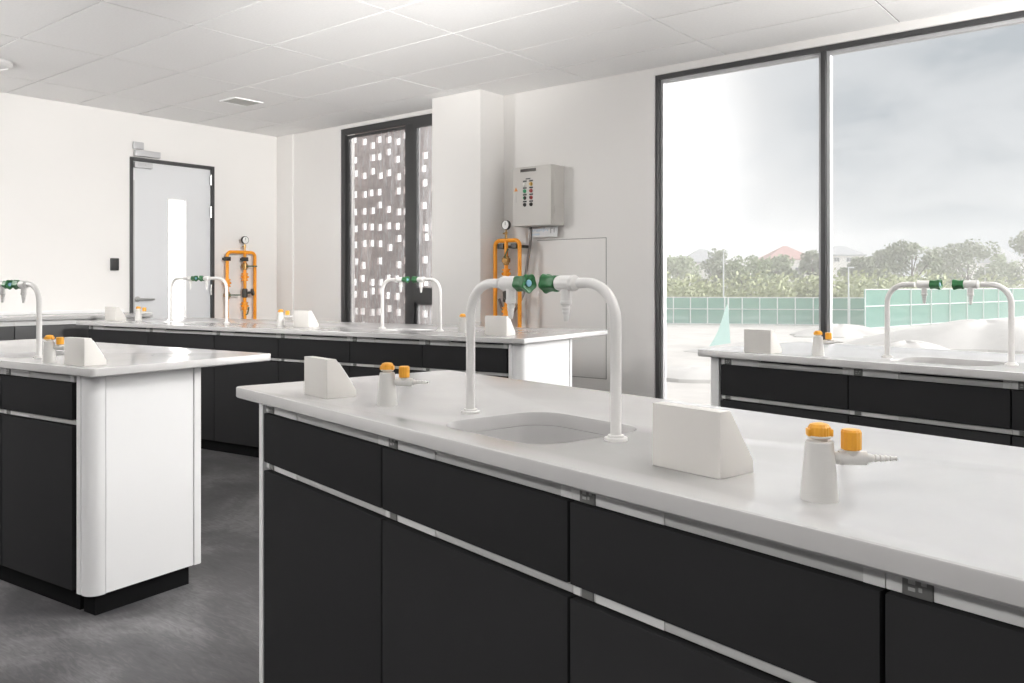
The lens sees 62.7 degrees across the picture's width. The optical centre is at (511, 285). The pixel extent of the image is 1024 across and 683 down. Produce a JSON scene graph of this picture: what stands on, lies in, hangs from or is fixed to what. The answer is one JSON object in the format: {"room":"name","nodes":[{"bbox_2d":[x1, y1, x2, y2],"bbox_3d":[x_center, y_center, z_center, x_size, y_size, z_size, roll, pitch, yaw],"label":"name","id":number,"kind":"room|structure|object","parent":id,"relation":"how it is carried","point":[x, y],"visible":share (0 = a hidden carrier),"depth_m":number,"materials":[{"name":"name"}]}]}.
{"room":"science classroom","nodes":[
{"label":"science classroom","id":0,"kind":"room"},
{"bbox_2d":[0,449,259,682],"bbox_3d":[-1.291,1.263,2.432,11.465,0.100,9.764,0,0,39],"label":"floor","id":1,"kind":"structure","parent":0,"point":[205,629],"depth_m":3.02,"materials":[{"name":"concrete"}]},
{"bbox_2d":[0,368,8,582],"bbox_3d":[-2.190,0.772,3.763,0.599,0.882,0.470,0,0,33],"label":"base cabinet","id":2,"kind":"object","parent":1,"relation":"on","point":[4,571],"visible":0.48,"depth_m":3.41,"materials":[{"name":"grey laminate"}]},
{"bbox_2d":[0,321,13,340],"bbox_3d":[-4.496,0.752,6.828,0.526,0.921,0.638,0,0,39],"label":"base cabinet","id":3,"kind":"object","parent":1,"relation":"on","point":[6,327],"visible":0.29,"depth_m":6.87,"materials":[{"name":"grey laminate"}]},
{"bbox_2d":[0,309,152,320],"bbox_3d":[-4.398,0.259,6.941,0.563,0.062,2.680,0,0,39],"label":"countertop","id":4,"kind":"structure","parent":3,"relation":"on","point":[65,314],"depth_m":7.40,"materials":[{"name":"white laminate"}]},
{"bbox_2d":[14,319,92,339],"bbox_3d":[-4.095,0.752,7.326,0.526,0.921,0.638,0,0,39],"label":"base cabinet","id":5,"kind":"object","parent":1,"relation":"on","point":[23,330],"visible":0.15,"depth_m":7.15,"materials":[{"name":"grey laminate"}]},
{"bbox_2d":[2,368,200,615],"bbox_3d":[-1.669,0.772,3.425,0.640,0.882,0.474,0,0,33],"label":"base cabinet","id":6,"kind":"object","parent":1,"relation":"on","point":[101,476],"visible":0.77,"depth_m":3.23,"materials":[{"name":"grey laminate"}]},
{"bbox_2d":[0,339,270,377],"bbox_3d":[-2.068,0.437,3.857,1.900,0.280,0.820,0,0,33],"label":"countertop","id":7,"kind":"structure","parent":6,"relation":"on","point":[122,359],"depth_m":3.47,"materials":[{"name":"white laminate"}]},
{"bbox_2d":[0,280,12,302],"bbox_3d":[-2.225,0.136,3.634,0.215,0.322,0.045,0,0,33],"label":"tap","id":8,"kind":"object","parent":7,"relation":"on","point":[4,285],"visible":0.94,"depth_m":3.59,"materials":[{"name":"white metal"}]},
{"bbox_2d":[11,280,41,357],"bbox_3d":[-2.009,0.136,3.493,0.208,0.322,0.045,0,0,33],"label":"tap","id":9,"kind":"object","parent":7,"relation":"on","point":[16,284],"visible":0.96,"depth_m":3.45,"materials":[{"name":"white metal"}]},
{"bbox_2d":[42,335,63,362],"bbox_3d":[-1.754,0.244,3.255,0.129,0.106,0.050,0,0,3],"label":"tap","id":10,"kind":"object","parent":7,"relation":"on","point":[49,347],"visible":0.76,"depth_m":3.24,"materials":[{"name":"white metal"}]},
{"bbox_2d":[64,337,106,365],"bbox_3d":[-1.605,0.245,3.161,0.136,0.103,0.086,0,0,33],"label":"pedestal","id":11,"kind":"object","parent":7,"relation":"on","point":[78,351],"visible":1,"depth_m":3.12,"materials":[{"name":"grey plastic"}]},
{"bbox_2d":[89,326,147,344],"bbox_3d":[-3.018,0.772,7.020,0.791,0.882,0.610,0,0,32],"label":"base cabinet","id":12,"kind":"object","parent":1,"relation":"on","point":[104,334],"visible":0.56,"depth_m":6.75,"materials":[{"name":"grey laminate"}]},
{"bbox_2d":[93,317,149,320],"bbox_3d":[-3.729,0.752,7.779,0.526,0.921,0.523,0,0,39],"label":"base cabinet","id":13,"kind":"object","parent":1,"relation":"on","point":[132,317],"visible":0.02,"depth_m":7.67,"materials":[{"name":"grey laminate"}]},
{"bbox_2d":[148,328,216,450],"bbox_3d":[-2.348,0.772,6.601,0.787,0.882,0.610,0,0,32],"label":"base cabinet","id":14,"kind":"object","parent":1,"relation":"on","point":[196,339],"visible":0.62,"depth_m":6.20,"materials":[{"name":"grey laminate"}]},
{"bbox_2d":[76,317,607,343],"bbox_3d":[-1.501,0.437,6.326,4.380,0.280,1.100,0,0,32],"label":"countertop","id":15,"kind":"structure","parent":14,"relation":"on","point":[523,335],"depth_m":5.75,"materials":[{"name":"white laminate"}]},
{"bbox_2d":[105,307,125,320],"bbox_3d":[-3.382,0.238,7.170,0.155,0.117,0.098,0,0,32],"label":"pedestal","id":16,"kind":"object","parent":15,"relation":"on","point":[111,313],"visible":1,"depth_m":7.12,"materials":[{"name":"grey plastic"}]},
{"bbox_2d":[135,306,152,320],"bbox_3d":[-3.134,0.236,7.153,0.147,0.121,0.058,0,0,-4],"label":"tap","id":17,"kind":"object","parent":15,"relation":"on","point":[138,314],"visible":1,"depth_m":7.14,"materials":[{"name":"white metal"}]},
{"bbox_2d":[168,276,198,320],"bbox_3d":[-2.717,0.107,6.932,0.348,0.379,0.053,0,0,32],"label":"tap","id":18,"kind":"object","parent":15,"relation":"on","point":[190,279],"visible":1,"depth_m":6.98,"materials":[{"name":"white metal"}]},
{"bbox_2d":[198,276,229,322],"bbox_3d":[-2.378,0.107,6.721,0.340,0.379,0.053,0,0,32],"label":"tap","id":19,"kind":"object","parent":15,"relation":"on","point":[206,279],"visible":0.99,"depth_m":6.65,"materials":[{"name":"white metal"}]},
{"bbox_2d":[277,309,292,325],"bbox_3d":[-1.679,0.236,6.267,0.147,0.121,0.058,0,0,-4],"label":"tap","id":20,"kind":"object","parent":15,"relation":"on","point":[280,319],"visible":0.88,"depth_m":6.25,"materials":[{"name":"white metal"}]},
{"bbox_2d":[293,310,318,326],"bbox_3d":[-1.491,0.238,6.082,0.155,0.117,0.098,0,0,32],"label":"pedestal","id":21,"kind":"object","parent":15,"relation":"on","point":[300,318],"visible":1,"depth_m":6.04,"materials":[{"name":"grey plastic"}]},
{"bbox_2d":[379,276,409,328],"bbox_3d":[-0.813,0.117,5.775,0.277,0.360,0.050,0,0,38],"label":"tap","id":22,"kind":"object","parent":15,"relation":"on","point":[406,279],"visible":1,"depth_m":5.82,"materials":[{"name":"white metal"}]},
{"bbox_2d":[411,276,443,330],"bbox_3d":[-0.557,0.117,5.573,0.269,0.360,0.050,0,0,38],"label":"tap","id":23,"kind":"object","parent":15,"relation":"on","point":[414,279],"visible":1,"depth_m":5.50,"materials":[{"name":"white metal"}]},
{"bbox_2d":[458,314,480,332],"bbox_3d":[-0.266,0.236,5.290,0.147,0.121,0.058,0,0,-4],"label":"tap","id":24,"kind":"object","parent":15,"relation":"on","point":[462,321],"visible":0.67,"depth_m":5.27,"materials":[{"name":"white metal"}]},
{"bbox_2d":[485,316,514,335],"bbox_3d":[-0.072,0.238,5.036,0.155,0.117,0.098,0,0,32],"label":"pedestal","id":25,"kind":"object","parent":15,"relation":"on","point":[494,325],"visible":0.94,"depth_m":4.99,"materials":[{"name":"grey plastic"}]},
{"bbox_2d":[214,331,280,457],"bbox_3d":[-1.731,0.772,6.216,0.666,0.882,0.610,0,0,32],"label":"base cabinet","id":26,"kind":"object","parent":1,"relation":"on","point":[236,420],"visible":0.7,"depth_m":5.99,"materials":[{"name":"grey laminate"}]},
{"bbox_2d":[278,334,351,382],"bbox_3d":[-1.168,0.772,5.864,0.659,0.882,0.610,0,0,32],"label":"base cabinet","id":27,"kind":"object","parent":1,"relation":"on","point":[292,349],"visible":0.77,"depth_m":5.66,"materials":[{"name":"grey laminate"}]},
{"bbox_2d":[259,404,389,682],"bbox_3d":[-0.333,0.772,2.306,0.474,0.882,0.706,0,0,-39],"label":"base cabinet","id":28,"kind":"object","parent":1,"relation":"on","point":[322,514],"visible":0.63,"depth_m":2.13,"materials":[{"name":"grey laminate"}]},
{"bbox_2d":[236,370,1023,609],"bbox_3d":[0.349,0.437,1.658,0.768,0.280,2.750,0,0,-39],"label":"countertop","id":29,"kind":"structure","parent":28,"relation":"on","point":[948,514],"depth_m":1.35,"materials":[{"name":"white laminate"}]},
{"bbox_2d":[304,356,355,398],"bbox_3d":[-0.493,0.245,2.277,0.086,0.103,0.136,0,0,-39],"label":"pedestal","id":30,"kind":"object","parent":29,"relation":"on","point":[326,378],"visible":1,"depth_m":2.23,"materials":[{"name":"grey plastic"}]},
{"bbox_2d":[377,362,428,406],"bbox_3d":[-0.271,0.244,2.082,0.129,0.106,0.050,0,0,6],"label":"tap","id":31,"kind":"object","parent":29,"relation":"on","point":[387,394],"visible":1,"depth_m":2.07,"materials":[{"name":"white metal"}]},
{"bbox_2d":[461,274,536,413],"bbox_3d":[-0.036,0.136,1.889,0.045,0.322,0.229,0,0,-41],"label":"tap","id":32,"kind":"object","parent":29,"relation":"on","point":[527,283],"visible":1,"depth_m":1.94,"materials":[{"name":"white metal"}]},
{"bbox_2d":[472,425,607,443],"bbox_3d":[0.059,0.453,1.784,0.334,0.247,0.368,0,0,-39],"label":"sink basin","id":33,"kind":"object","parent":29,"relation":"in","point":[531,434],"depth_m":1.95,"materials":[{"name":"white ceramic"}]},
{"bbox_2d":[538,274,627,441],"bbox_3d":[0.142,0.136,1.683,0.045,0.322,0.222,0,0,-41],"label":"tap","id":34,"kind":"object","parent":29,"relation":"on","point":[547,283],"visible":1,"depth_m":1.61,"materials":[{"name":"white metal"}]},
{"bbox_2d":[653,402,752,478],"bbox_3d":[0.308,0.245,1.365,0.086,0.103,0.136,0,0,-39],"label":"box","id":35,"kind":"object","parent":29,"relation":"on","point":[708,442],"visible":1,"depth_m":1.32,"materials":[{"name":"grey plastic"}]},
{"bbox_2d":[800,422,897,503],"bbox_3d":[0.467,0.244,1.165,0.129,0.106,0.050,0,0,5],"label":"tap","id":36,"kind":"object","parent":29,"relation":"on","point":[819,484],"visible":1,"depth_m":1.16,"materials":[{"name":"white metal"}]},
{"bbox_2d":[350,337,423,376],"bbox_3d":[-0.637,0.772,5.532,0.591,0.882,0.610,0,0,32],"label":"base cabinet","id":37,"kind":"object","parent":1,"relation":"on","point":[367,355],"visible":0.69,"depth_m":5.29,"materials":[{"name":"grey laminate"}]},
{"bbox_2d":[382,438,577,682],"bbox_3d":[0.083,0.772,1.794,0.470,0.882,0.610,0,0,-39],"label":"base cabinet","id":38,"kind":"object","parent":1,"relation":"on","point":[477,588],"visible":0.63,"depth_m":1.62,"materials":[{"name":"grey laminate"}]},
{"bbox_2d":[423,339,571,386],"bbox_3d":[-0.084,0.772,5.189,0.710,0.882,0.614,0,0,32],"label":"base cabinet","id":39,"kind":"object","parent":1,"relation":"on","point":[550,362],"visible":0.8,"depth_m":4.96,"materials":[{"name":"grey laminate"}]},
{"bbox_2d":[570,488,891,682],"bbox_3d":[0.448,0.772,1.349,0.470,0.882,0.539,0,0,-39],"label":"base cabinet","id":40,"kind":"object","parent":1,"relation":"on","point":[662,597],"visible":0.62,"depth_m":1.19,"materials":[{"name":"grey laminate"}]},
{"bbox_2d":[711,357,850,423],"bbox_3d":[1.314,0.772,3.794,0.474,0.882,0.688,0,0,-40],"label":"base cabinet","id":41,"kind":"object","parent":1,"relation":"on","point":[787,389],"visible":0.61,"depth_m":3.61,"materials":[{"name":"grey laminate"}]},
{"bbox_2d":[849,368,1013,445],"bbox_3d":[1.723,0.772,3.298,0.470,0.882,0.597,0,0,-40],"label":"base cabinet","id":42,"kind":"object","parent":1,"relation":"on","point":[972,409],"visible":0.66,"depth_m":3.12,"materials":[{"name":"grey laminate"}]},
{"bbox_2d":[885,573,1023,682],"bbox_3d":[0.826,0.772,0.887,0.470,0.882,0.653,0,0,-39],"label":"base cabinet","id":43,"kind":"object","parent":1,"relation":"on","point":[933,634],"visible":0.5,"depth_m":0.94,"materials":[{"name":"grey laminate"}]},
{"bbox_2d":[1012,381,1023,447],"bbox_3d":[2.226,0.772,2.690,0.470,0.882,0.978,0,0,-40],"label":"base cabinet","id":44,"kind":"object","parent":1,"relation":"on","point":[1018,392],"visible":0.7,"depth_m":2.90,"materials":[{"name":"grey laminate"}]},
{"bbox_2d":[698,342,1023,381],"bbox_3d":[1.945,0.437,3.296,0.871,0.280,2.350,0,0,-40],"label":"countertop","id":45,"kind":"structure","parent":44,"relation":"on","point":[955,363],"depth_m":3.49,"materials":[{"name":"white laminate"}]},
{"bbox_2d":[744,329,781,353],"bbox_3d":[1.115,0.245,3.735,0.086,0.103,0.136,0,0,-40],"label":"box","id":46,"kind":"object","parent":45,"relation":"on","point":[755,340],"visible":1,"depth_m":3.69,"materials":[{"name":"grey plastic"}]},
{"bbox_2d":[812,331,842,355],"bbox_3d":[1.340,0.244,3.568,0.129,0.106,0.050,0,0,5],"label":"tap","id":47,"kind":"object","parent":45,"relation":"on","point":[818,347],"visible":1,"depth_m":3.56,"materials":[{"name":"white metal"}]},
{"bbox_2d":[881,279,942,357],"bbox_3d":[1.617,0.136,3.408,0.045,0.322,0.234,0,0,-42],"label":"tap","id":48,"kind":"object","parent":45,"relation":"on","point":[932,284],"visible":1,"depth_m":3.45,"materials":[{"name":"white metal"}]},
{"bbox_2d":[951,279,1017,365],"bbox_3d":[1.803,0.136,3.203,0.045,0.322,0.227,0,0,-42],"label":"tap","id":49,"kind":"object","parent":45,"relation":"on","point":[956,284],"visible":1,"depth_m":3.14,"materials":[{"name":"white metal"}]},
{"bbox_2d":[0,92,276,319],"bbox_3d":[-5.738,-0.287,5.892,0.200,3.000,9.564,0,0,39],"label":"wall","id":50,"kind":"structure","parent":0,"point":[65,167],"depth_m":7.96,"materials":[{"name":"paint"}]},
{"bbox_2d":[110,258,118,269],"bbox_3d":[-3.824,-0.206,8.085,0.023,0.118,0.080,0,0,39],"label":"card reader","id":51,"kind":"object","parent":50,"relation":"attached to","point":[114,262],"visible":1,"depth_m":8.07,"materials":[{"name":"black plastic"}]},
{"bbox_2d":[130,141,214,317],"bbox_3d":[-3.476,-0.100,8.587,0.175,2.625,0.913,0,0,39],"label":"door","id":52,"kind":"structure","parent":50,"relation":"in","point":[153,183],"depth_m":8.52,"materials":[{"name":"grey"}]},
{"bbox_2d":[222,236,256,318],"bbox_3d":[-2.941,0.288,9.085,0.392,1.650,0.169,0,0,-38],"label":"pipe manifold","id":53,"kind":"object","parent":50,"relation":"attached to","point":[244,239],"visible":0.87,"depth_m":9.11,"materials":[{"name":"orange metal"}]},
{"bbox_2d":[242,288,254,297],"bbox_3d":[-2.868,0.080,9.135,0.129,0.100,0.076,0,0,-6],"label":"valve","id":54,"kind":"object","parent":53,"relation":"attached to","point":[245,292],"depth_m":9.11,"materials":[{"name":"grey metal"}]},
{"bbox_2d":[169,200,182,317],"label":"window","id":55,"kind":"structure","parent":0,"point":[175,207],"depth_m":10.54,"materials":[{"name":"glass"}]},
{"bbox_2d":[432,89,503,325],"bbox_3d":[-0.396,-0.237,7.521,0.578,2.900,0.320,0,0,39],"label":"column","id":56,"kind":"structure","parent":0,"point":[468,127],"depth_m":7.37,"materials":[{"name":"paint"}]},
{"bbox_2d":[0,0,1019,136],"bbox_3d":[-1.291,-1.737,2.432,11.065,0.101,9.364,0,0,39],"label":"ceiling","id":57,"kind":"structure","parent":0,"point":[313,65],"depth_m":5.90,"materials":[{"name":"tile"}]},
{"bbox_2d":[0,59,12,70],"bbox_3d":[-3.925,-1.658,6.315,0.300,0.056,0.300,0,0,39],"label":"ceiling disc","id":58,"kind":"object","parent":57,"relation":"attached to","point":[5,65],"visible":1,"depth_m":6.32,"materials":[{"name":"plastic"}]},
{"bbox_2d":[219,97,263,106],"bbox_3d":[-2.475,-1.682,7.690,0.250,0.009,0.300,0,0,39],"label":"ceiling vent","id":59,"kind":"object","parent":57,"relation":"in","point":[233,100],"visible":1,"depth_m":7.67,"materials":[{"name":"metal"}]},
{"bbox_2d":[277,0,1023,397],"bbox_3d":[1.705,-0.287,6.146,11.465,3.000,0.220,0,0,39],"label":"wall","id":60,"kind":"structure","parent":0,"point":[601,131],"depth_m":6.94,"materials":[{"name":"paint"}]},
{"bbox_2d":[341,114,431,323],"bbox_3d":[-1.017,-0.268,8.283,1.985,2.762,0.071,0,0,39],"label":"window","id":61,"kind":"structure","parent":60,"relation":"in","point":[414,298],"depth_m":8.27,"materials":[{"name":"grey metal"}]},
{"bbox_2d":[493,220,528,326],"bbox_3d":[-0.009,0.275,7.234,0.304,1.675,0.278,0,0,39],"label":"pipe manifold","id":62,"kind":"object","parent":60,"relation":"attached to","point":[506,224],"visible":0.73,"depth_m":7.18,"materials":[{"name":"orange painted metal"},{"name":"dark metal"}]},
{"bbox_2d":[503,291,505,301],"bbox_3d":[-0.043,0.093,7.168,0.076,0.100,0.129,0,0,-6],"label":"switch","id":63,"kind":"object","parent":62,"relation":"attached to","point":[504,292],"depth_m":7.11,"materials":[{"name":"metal"}]},
{"bbox_2d":[498,229,531,312],"bbox_3d":[0.029,-0.116,7.236,0.302,0.739,0.063,0,0,9],"label":"conduit","id":64,"kind":"object","parent":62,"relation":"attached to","point":[530,230],"visible":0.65,"depth_m":7.21,"materials":[{"name":"grey"}]},
{"bbox_2d":[513,164,563,228],"bbox_3d":[0.218,-0.742,7.093,0.411,0.520,0.212,0,0,39],"label":"control panel","id":65,"kind":"object","parent":60,"relation":"attached to","point":[538,191],"visible":1,"depth_m":7.01,"materials":[{"name":"grey metal"}]},
{"bbox_2d":[528,226,557,237],"bbox_3d":[0.260,-0.454,7.130,0.310,0.084,0.012,0,0,39],"label":"pouch","id":66,"kind":"object","parent":65,"relation":"hanging from","point":[539,231],"visible":1,"depth_m":7.11,"materials":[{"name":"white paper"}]},
{"bbox_2d":[532,228,547,235],"bbox_3d":[0.230,-0.457,7.149,0.189,0.057,0.002,0,0,39],"label":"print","id":67,"kind":"object","parent":66,"relation":"attached to","point":[535,231],"depth_m":7.14,"materials":[{"name":"white paper"}]},
{"bbox_2d":[537,237,606,378],"bbox_3d":[0.490,0.183,7.008,0.701,1.148,0.004,0,0,39],"label":"access panel","id":68,"kind":"object","parent":60,"relation":"attached to","point":[580,257],"visible":0.75,"depth_m":6.94,"materials":[{"name":"paint"}]},
{"bbox_2d":[655,11,1023,398],"bbox_3d":[2.651,-0.260,5.344,3.886,2.745,0.080,0,0,39],"label":"window","id":69,"kind":"structure","parent":60,"relation":"in","point":[824,53],"depth_m":5.77,"materials":[{"name":"grey metal"}]},
{"label":"outside","id":70,"kind":"structure","parent":0,"visible":0},
{"bbox_2d":[355,126,431,324],"bbox_3d":[-1.573,-0.287,9.787,4.060,3.400,0.030,0,0,39],"label":"screen","id":71,"kind":"object","parent":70,"point":[388,185],"visible":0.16,"depth_m":9.67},
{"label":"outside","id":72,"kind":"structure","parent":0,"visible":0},
{"bbox_2d":[355,294,1023,404],"bbox_3d":[146.319,4.213,181.328,640.000,0.299,450.000,0,0,39],"label":"ground","id":73,"kind":"structure","parent":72,"point":[680,338],"depth_m":82.06,"materials":[{"name":"concrete"}]},
{"bbox_2d":[666,254,704,300],"bbox_3d":[29.784,-0.639,151.962,10.342,10.103,9.917,0,0,-11],"label":"tree","id":74,"kind":"object","parent":73,"relation":"on","point":[676,265],"visible":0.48,"depth_m":149.43,"materials":[{"name":"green plant"}]},
{"bbox_2d":[666,366,710,383],"bbox_3d":[8.197,4.347,39.885,6.891,1.002,6.208,0,0,0],"label":"soil mound","id":75,"kind":"object","parent":73,"relation":"on","point":[679,374],"visible":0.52,"depth_m":38.22,"materials":[{"name":"white sand"}]},
{"bbox_2d":[680,249,729,285],"bbox_3d":[39.573,-1.618,175.000,9.581,12.061,7.665,0,0,0],"label":"house","id":76,"kind":"structure","parent":73,"relation":"on","point":[698,255],"depth_m":172.07,"materials":[{"name":"white"}]},
{"bbox_2d":[685,342,743,352],"bbox_3d":[15.182,4.164,51.667,9.711,1.369,6.239,0,0,0],"label":"soil mound","id":77,"kind":"object","parent":73,"relation":"on","point":[737,343],"visible":0.14,"depth_m":52.31,"materials":[{"name":"white sand"}]},
{"bbox_2d":[695,248,742,311],"bbox_3d":[33.376,-0.860,133.629,8.540,10.546,8.903,0,0,19],"label":"tree","id":78,"kind":"object","parent":73,"relation":"on","point":[716,265],"visible":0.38,"depth_m":132.64,"materials":[{"name":"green plant"}]},
{"bbox_2d":[710,298,729,345],"bbox_3d":[14.171,2.588,58.050,1.650,3.450,1.300,0,0,0],"label":"tent","id":79,"kind":"object","parent":73,"relation":"on","point":[722,336],"visible":0.88,"depth_m":57.72,"materials":[{"name":"teal fabric"}]},
{"bbox_2d":[723,251,727,313],"bbox_3d":[24.385,0.170,96.000,0.660,8.285,0.209,0,0,0],"label":"lamp post","id":80,"kind":"object","parent":73,"relation":"on","point":[723,251],"visible":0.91,"depth_m":95.91,"materials":[{"name":"white metal"}]},
{"bbox_2d":[724,255,775,314],"bbox_3d":[34.499,-0.073,121.771,7.464,8.972,8.851,0,0,-12],"label":"tree","id":81,"kind":"object","parent":73,"relation":"on","point":[734,266],"visible":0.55,"depth_m":120.71,"materials":[{"name":"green plant"}]},
{"bbox_2d":[666,297,868,325],"bbox_3d":[25.421,2.748,89.419,23.507,3.130,0.199,0,0,12],"label":"mesh fence","id":82,"kind":"object","parent":73,"relation":"on","point":[673,308],"visible":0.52,"depth_m":89.14,"materials":[{"name":"white metal"}]},
{"bbox_2d":[759,254,797,308],"bbox_3d":[42.935,-0.372,136.001,6.137,9.569,6.477,0,0,-28],"label":"tree","id":83,"kind":"object","parent":73,"relation":"on","point":[779,262],"visible":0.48,"depth_m":135.13,"materials":[{"name":"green plant"}]},
{"bbox_2d":[758,246,809,307],"bbox_3d":[53.610,-1.694,165.000,9.426,12.213,7.541,0,0,0],"label":"house","id":84,"kind":"structure","parent":73,"relation":"on","point":[785,250],"depth_m":162.58,"materials":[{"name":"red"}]},
{"bbox_2d":[791,250,818,308],"bbox_3d":[47.043,-0.643,131.982,5.698,10.111,5.607,0,0,-21],"label":"tree","id":85,"kind":"object","parent":73,"relation":"on","point":[806,263],"visible":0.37,"depth_m":131.71,"materials":[{"name":"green plant"}]},
{"bbox_2d":[789,324,883,337],"bbox_3d":[27.495,4.007,69.712,9.288,1.683,7.369,0,0,19],"label":"soil mound","id":86,"kind":"object","parent":73,"relation":"on","point":[838,330],"visible":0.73,"depth_m":68.19,"materials":[{"name":"white sand"}]},
{"bbox_2d":[666,268,1023,322],"bbox_3d":[49.054,1.013,116.265,40.512,6.419,69.068,0,0,39],"label":"fence","id":87,"kind":"object","parent":73,"relation":"on","point":[876,297],"visible":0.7,"depth_m":98.84,"materials":[{"name":"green metal"}]},
{"bbox_2d":[832,246,866,289],"bbox_3d":[64.411,-1.694,165.000,7.855,12.213,6.284,0,0,0],"label":"house","id":88,"kind":"structure","parent":73,"relation":"on","point":[841,255],"depth_m":162.24,"materials":[{"name":"white"}]},
{"bbox_2d":[847,267,853,323],"bbox_3d":[33.861,1.211,84.000,0.660,6.204,0.209,0,0,0],"label":"lamp post","id":89,"kind":"object","parent":73,"relation":"on","point":[848,307],"visible":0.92,"depth_m":83.92,"materials":[{"name":"white metal"}]},
{"bbox_2d":[837,255,883,290],"bbox_3d":[53.205,-0.112,127.949,6.849,9.049,6.531,0,0,7],"label":"tree","id":90,"kind":"object","parent":73,"relation":"on","point":[862,263],"visible":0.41,"depth_m":126.78,"materials":[{"name":"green plant"}]},
{"bbox_2d":[869,249,899,286],"bbox_3d":[60.597,-0.807,138.102,6.126,10.439,6.535,0,0,-25],"label":"tree","id":91,"kind":"object","parent":73,"relation":"on","point":[878,255],"visible":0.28,"depth_m":136.95,"materials":[{"name":"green plant"}]},
{"bbox_2d":[869,340,949,349],"bbox_3d":[20.400,3.850,44.360,8.140,1.997,7.678,0,0,38],"label":"soil mound","id":92,"kind":"object","parent":73,"relation":"on","point":[893,343],"visible":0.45,"depth_m":43.46,"materials":[{"name":"white sand"}]},
{"bbox_2d":[878,239,947,313],"bbox_3d":[57.139,-1.161,119.970,10.003,11.147,8.458,0,0,44],"label":"tree","id":93,"kind":"object","parent":73,"relation":"on","point":[891,265],"visible":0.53,"depth_m":119.32,"materials":[{"name":"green plant"}]},
{"bbox_2d":[842,319,1023,353],"bbox_3d":[30.547,3.536,55.976,18.245,2.625,13.489,0,0,0],"label":"soil mound","id":94,"kind":"object","parent":73,"relation":"on","point":[981,335],"visible":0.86,"depth_m":53.71,"materials":[{"name":"white sand"}]},
{"bbox_2d":[914,246,962,305],"bbox_3d":[82.374,-1.638,161.995,8.379,12.102,8.605,0,0,-6],"label":"tree","id":95,"kind":"object","parent":73,"relation":"on","point":[939,249],"visible":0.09,"depth_m":161.57,"materials":[{"name":"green plant"}]},
{"bbox_2d":[864,288,1023,328],"bbox_3d":[56.597,2.298,100.939,62.450,4.030,0.210,0,0,-42],"label":"mesh fence","id":96,"kind":"object","parent":73,"relation":"on","point":[910,289],"visible":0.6,"depth_m":90.34,"materials":[{"name":"white"}]},
{"bbox_2d":[945,246,977,304],"bbox_3d":[100.401,-2.511,190.000,7.462,13.847,5.970,0,0,0],"label":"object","id":97,"kind":"structure","parent":73,"relation":"on","point":[975,261],"depth_m":187.38,"materials":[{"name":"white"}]},
{"bbox_2d":[926,238,1011,312],"bbox_3d":[71.657,-1.562,131.856,11.843,11.950,10.820,0,0,33],"label":"tree","id":98,"kind":"object","parent":73,"relation":"on","point":[974,250],"visible":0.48,"depth_m":130.20,"materials":[{"name":"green plant"}]},
{"bbox_2d":[973,253,1023,308],"bbox_3d":[89.467,-0.833,154.707,9.416,10.492,8.070,0,0,-12],"label":"tree","id":99,"kind":"object","parent":73,"relation":"on","point":[999,261],"visible":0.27,"depth_m":152.75,"materials":[{"name":"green plant"}]},
{"bbox_2d":[977,249,1023,304],"bbox_3d":[110.803,-1.945,190.000,8.593,12.716,6.874,0,0,0],"label":"house","id":100,"kind":"structure","parent":73,"relation":"on","point":[1009,255],"depth_m":187.93,"materials":[{"name":"white"}]},
{"bbox_2d":[1006,230,1023,289],"bbox_3d":[84.783,-2.446,135.653,8.843,13.718,9.308,0,0,25],"label":"tree","id":101,"kind":"object","parent":73,"relation":"on","point":[1019,241],"visible":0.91,"depth_m":136.39,"materials":[{"name":"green plant"}]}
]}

